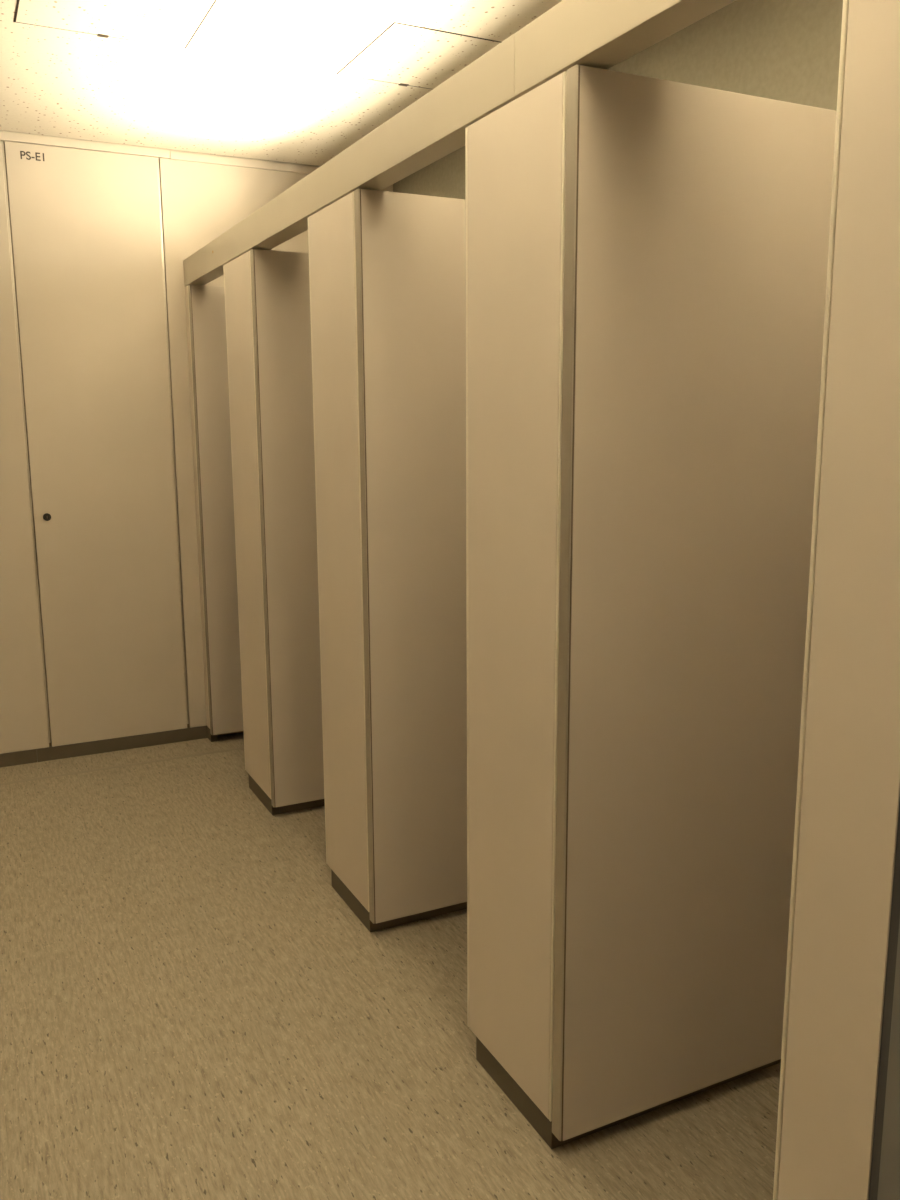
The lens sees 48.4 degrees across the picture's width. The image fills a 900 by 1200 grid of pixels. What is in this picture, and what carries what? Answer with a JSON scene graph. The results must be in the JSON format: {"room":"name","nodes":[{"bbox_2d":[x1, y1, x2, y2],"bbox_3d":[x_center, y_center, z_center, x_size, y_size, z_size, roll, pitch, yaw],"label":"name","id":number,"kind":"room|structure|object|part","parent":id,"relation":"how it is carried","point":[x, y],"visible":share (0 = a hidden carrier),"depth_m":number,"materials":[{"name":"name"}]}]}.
{"room":"public restroom","nodes":[
{"label":"public restroom","id":0,"kind":"room"},
{"bbox_2d":[0,141,392,753],"bbox_3d":[-1.777,-0.602,4.364,3.320,2.667,0.110,-5,11,-26],"label":"wall","id":1,"kind":"structure","parent":0,"point":[199,202],"depth_m":4.42,"materials":[{"name":"paint"}]},
{"bbox_3d":[-2.530,-0.535,3.943,1.593,2.566,0.016,-5,11,-26],"label":"wall panel","id":2,"kind":"part","parent":1,"relation":"part of","materials":[{"name":"laminate"}]},
{"bbox_2d":[0,132,169,158],"bbox_3d":[-2.235,-1.842,3.858,2.264,0.031,0.030,-5,11,-26],"label":"trim","id":3,"kind":"structure","parent":1,"relation":"attached to","point":[4,136],"depth_m":4.18,"materials":[{"name":"laminate"}]},
{"bbox_2d":[4,141,186,746],"bbox_3d":[-1.533,-0.626,4.424,0.604,2.566,0.026,-5,11,-26],"label":"door","id":4,"kind":"structure","parent":1,"relation":"in","point":[86,229],"depth_m":4.40,"materials":[{"name":"laminate"}]},
{"bbox_2d":[0,725,207,766],"bbox_3d":[-2.193,0.729,4.336,2.330,0.060,0.015,-5,11,-26],"label":"baseboard","id":5,"kind":"structure","parent":1,"relation":"attached to","point":[179,735],"depth_m":4.61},
{"bbox_2d":[0,747,243,784],"bbox_3d":[-1.644,0.755,4.348,3.320,0.001,0.022,-5,11,-26],"label":"trim","id":6,"kind":"structure","parent":1,"relation":"attached to","point":[241,747],"depth_m":4.43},
{"bbox_2d":[0,130,320,167],"bbox_3d":[-1.764,-1.902,4.088,3.320,0.010,0.024,-5,11,-26],"label":"trim","id":7,"kind":"structure","parent":1,"relation":"attached to","point":[0,130],"depth_m":4.37,"materials":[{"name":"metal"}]},
{"bbox_2d":[170,151,317,173],"bbox_3d":[-0.747,-1.976,4.583,1.055,0.031,0.033,-5,11,-26],"label":"trim","id":8,"kind":"structure","parent":1,"relation":"attached to","point":[181,156],"depth_m":4.47,"materials":[{"name":"laminate"}]},
{"bbox_3d":[-0.762,-0.699,4.806,1.098,2.566,0.016,-5,11,-26],"label":"wall panel","id":9,"kind":"part","parent":1,"relation":"part of","materials":[{"name":"laminate"}]},
{"bbox_2d":[0,0,562,165],"bbox_3d":[-0.375,-1.462,1.327,3.520,0.080,6.528,-5,11,-26],"label":"ceiling","id":10,"kind":"structure","parent":0,"point":[257,79],"depth_m":3.44,"materials":[{"name":"white paint"}]},
{"bbox_2d":[13,0,216,48],"bbox_3d":[-0.953,-1.688,2.844,0.503,0.003,0.509,-5,11,-26],"label":"ceiling hatch","id":11,"kind":"object","parent":10,"relation":"attached to","point":[172,23],"visible":1,"depth_m":2.92,"materials":[{"name":"metal"}]},
{"bbox_2d":[336,22,501,88],"bbox_3d":[-0.054,-1.775,3.305,0.503,0.003,0.509,-5,11,-26],"label":"ceiling hatch","id":12,"kind":"object","parent":10,"relation":"attached to","point":[406,55],"visible":0.84,"depth_m":3.25,"materials":[{"name":"metal"}]},
{"bbox_2d":[0,732,780,1199],"bbox_3d":[-0.360,1.242,1.811,3.520,0.080,6.528,-5,11,-26],"label":"floor","id":13,"kind":"structure","parent":0,"point":[192,1007],"depth_m":2.48,"materials":[{"name":"beige carpet"}]},
{"bbox_2d":[185,285,242,741],"bbox_3d":[-0.880,-0.381,4.731,0.612,2.094,0.106,-5,11,-26],"label":"partition","id":14,"kind":"object","parent":13,"relation":"on","point":[205,305],"visible":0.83,"depth_m":4.57,"materials":[{"name":"laminate"}]},
{"bbox_3d":[-1.149,-0.393,4.621,0.036,2.029,0.056,-5,11,-26],"label":"filler panel","id":15,"kind":"part","parent":14,"relation":"part of","materials":[{"name":"beige laminate"}]},
{"bbox_3d":[-1.133,-0.387,4.590,0.036,2.029,0.008,-5,11,-26],"label":"edge trim","id":16,"kind":"part","parent":14,"relation":"part of","materials":[{"name":"beige laminate"}]},
{"bbox_3d":[-1.141,0.638,4.801,0.031,0.065,0.069,-5,11,-26],"label":"kick plate","id":17,"kind":"part","parent":14,"relation":"part of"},
{"bbox_2d":[223,249,324,814],"bbox_3d":[-0.317,-0.264,4.063,1.018,2.092,0.414,-5,11,-26],"label":"wall","id":18,"kind":"structure","parent":13,"relation":"on","point":[267,292],"depth_m":3.73,"materials":[{"name":"laminate"}]},
{"bbox_3d":[-0.847,-0.286,4.022,0.036,2.027,0.007,-5,11,-26],"label":"edge trim","id":19,"kind":"part","parent":18,"relation":"part of","materials":[{"name":"beige laminate"}]},
{"bbox_3d":[-0.764,-0.258,3.859,0.036,2.027,0.358,-5,11,-26],"label":"panel","id":20,"kind":"part","parent":18,"relation":"part of","materials":[{"name":"beige laminate"}]},
{"bbox_3d":[-0.682,-0.229,3.697,0.036,2.027,0.005,-5,11,-26],"label":"edge trim","id":21,"kind":"part","parent":18,"relation":"part of","materials":[{"name":"beige laminate"}]},
{"bbox_3d":[-0.750,0.775,4.026,0.031,0.065,0.336,-5,11,-26],"label":"kick plate","id":22,"kind":"part","parent":18,"relation":"part of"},
{"bbox_3d":[-0.411,-0.240,3.805,0.606,2.047,0.035,-5,11,-26],"label":"door","id":23,"kind":"part","parent":18,"relation":"part of","materials":[{"name":"laminate"}]},
{"bbox_3d":[-0.230,0.755,4.118,0.984,0.065,0.042,-5,11,-26],"label":"kick plate","id":24,"kind":"part","parent":18,"relation":"part of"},
{"bbox_2d":[308,189,466,931],"bbox_3d":[0.134,-0.107,3.171,1.018,2.092,0.414,-5,11,-26],"label":"wall","id":25,"kind":"structure","parent":13,"relation":"on","point":[387,270],"depth_m":2.85,"materials":[{"name":"laminate"}]},
{"bbox_3d":[-0.397,-0.129,3.129,0.036,2.027,0.007,-5,11,-26],"label":"edge trim","id":26,"kind":"part","parent":25,"relation":"part of","materials":[{"name":"beige laminate"}]},
{"bbox_3d":[-0.314,-0.101,2.966,0.036,2.027,0.358,-5,11,-26],"label":"panel","id":27,"kind":"part","parent":25,"relation":"part of","materials":[{"name":"beige laminate"}]},
{"bbox_3d":[-0.299,0.932,3.134,0.031,0.065,0.336,-5,11,-26],"label":"kick plate","id":28,"kind":"part","parent":25,"relation":"part of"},
{"bbox_3d":[-0.232,-0.072,2.804,0.036,2.027,0.005,-5,11,-26],"label":"edge trim","id":29,"kind":"part","parent":25,"relation":"part of","materials":[{"name":"beige laminate"}]},
{"bbox_3d":[0.039,-0.083,2.912,0.606,2.047,0.035,-5,11,-26],"label":"door","id":30,"kind":"part","parent":25,"relation":"part of","materials":[{"name":"laminate"}]},
{"bbox_3d":[0.221,0.913,3.226,0.984,0.065,0.042,-5,11,-26],"label":"kick plate","id":31,"kind":"part","parent":25,"relation":"part of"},
{"bbox_2d":[465,65,836,1148],"bbox_3d":[0.584,0.051,2.278,1.018,2.092,0.414,-5,11,-26],"label":"wall","id":32,"kind":"structure","parent":13,"relation":"on","point":[647,257],"depth_m":1.98,"materials":[{"name":"beige laminate"}]},
{"bbox_2d":[183,0,735,285],"bbox_3d":[0.244,-0.968,1.698,0.073,0.110,6.277,-5,11,-26],"label":"header rail","id":33,"kind":"object","parent":32,"relation":"on","point":[603,34],"visible":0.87,"depth_m":2.06,"materials":[{"name":"paint"}]},
{"bbox_3d":[0.054,0.028,2.237,0.036,2.027,0.007,-5,11,-26],"label":"edge trim","id":34,"kind":"part","parent":32,"relation":"part of","materials":[{"name":"beige laminate"}]},
{"bbox_3d":[0.136,0.057,2.074,0.036,2.027,0.358,-5,11,-26],"label":"panel","id":35,"kind":"part","parent":32,"relation":"part of","materials":[{"name":"beige laminate"}]},
{"bbox_3d":[0.151,1.089,2.241,0.031,0.065,0.336,-5,11,-26],"label":"kick plate","id":36,"kind":"part","parent":32,"relation":"part of","materials":[{"name":"brown plastic"}]},
{"bbox_3d":[0.218,0.085,1.912,0.036,2.027,0.005,-5,11,-26],"label":"edge trim","id":37,"kind":"part","parent":32,"relation":"part of","materials":[{"name":"beige laminate"}]},
{"bbox_3d":[0.671,1.070,2.333,0.984,0.065,0.042,-5,11,-26],"label":"kick plate","id":38,"kind":"part","parent":32,"relation":"part of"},
{"bbox_2d":[773,0,899,1199],"bbox_3d":[0.968,0.184,1.518,1.018,2.092,0.162,-5,11,-26],"label":"partition","id":39,"kind":"object","parent":13,"relation":"on","point":[848,795],"visible":1,"depth_m":1.27,"materials":[{"name":"beige laminate"}]},
{"bbox_3d":[0.493,0.203,1.370,0.036,2.072,0.006,-5,11,-26],"label":"edge trim","id":40,"kind":"part","parent":39,"relation":"part of","materials":[{"name":"beige laminate"}]},
{"bbox_2d":[393,0,842,198],"bbox_3d":[1.153,-0.255,2.338,0.100,2.667,6.378,-5,11,-26],"label":"wall","id":41,"kind":"structure","parent":0,"point":[781,50],"depth_m":2.70,"materials":[{"name":"beige paint"}]},
{"bbox_2d":[877,920,899,1199],"bbox_3d":[1.130,0.421,0.181,0.100,2.096,2.383,-5,11,-26],"label":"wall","id":42,"kind":"structure","parent":0,"point":[889,1174],"depth_m":1.27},
{"bbox_2d":[868,800,899,1199],"bbox_3d":[0.593,0.235,1.237,0.088,2.096,0.014,-5,11,-26],"label":"trim","id":43,"kind":"structure","parent":42,"relation":"attached to","point":[895,905],"depth_m":1.27,"materials":[{"name":"rubber"}]}
]}

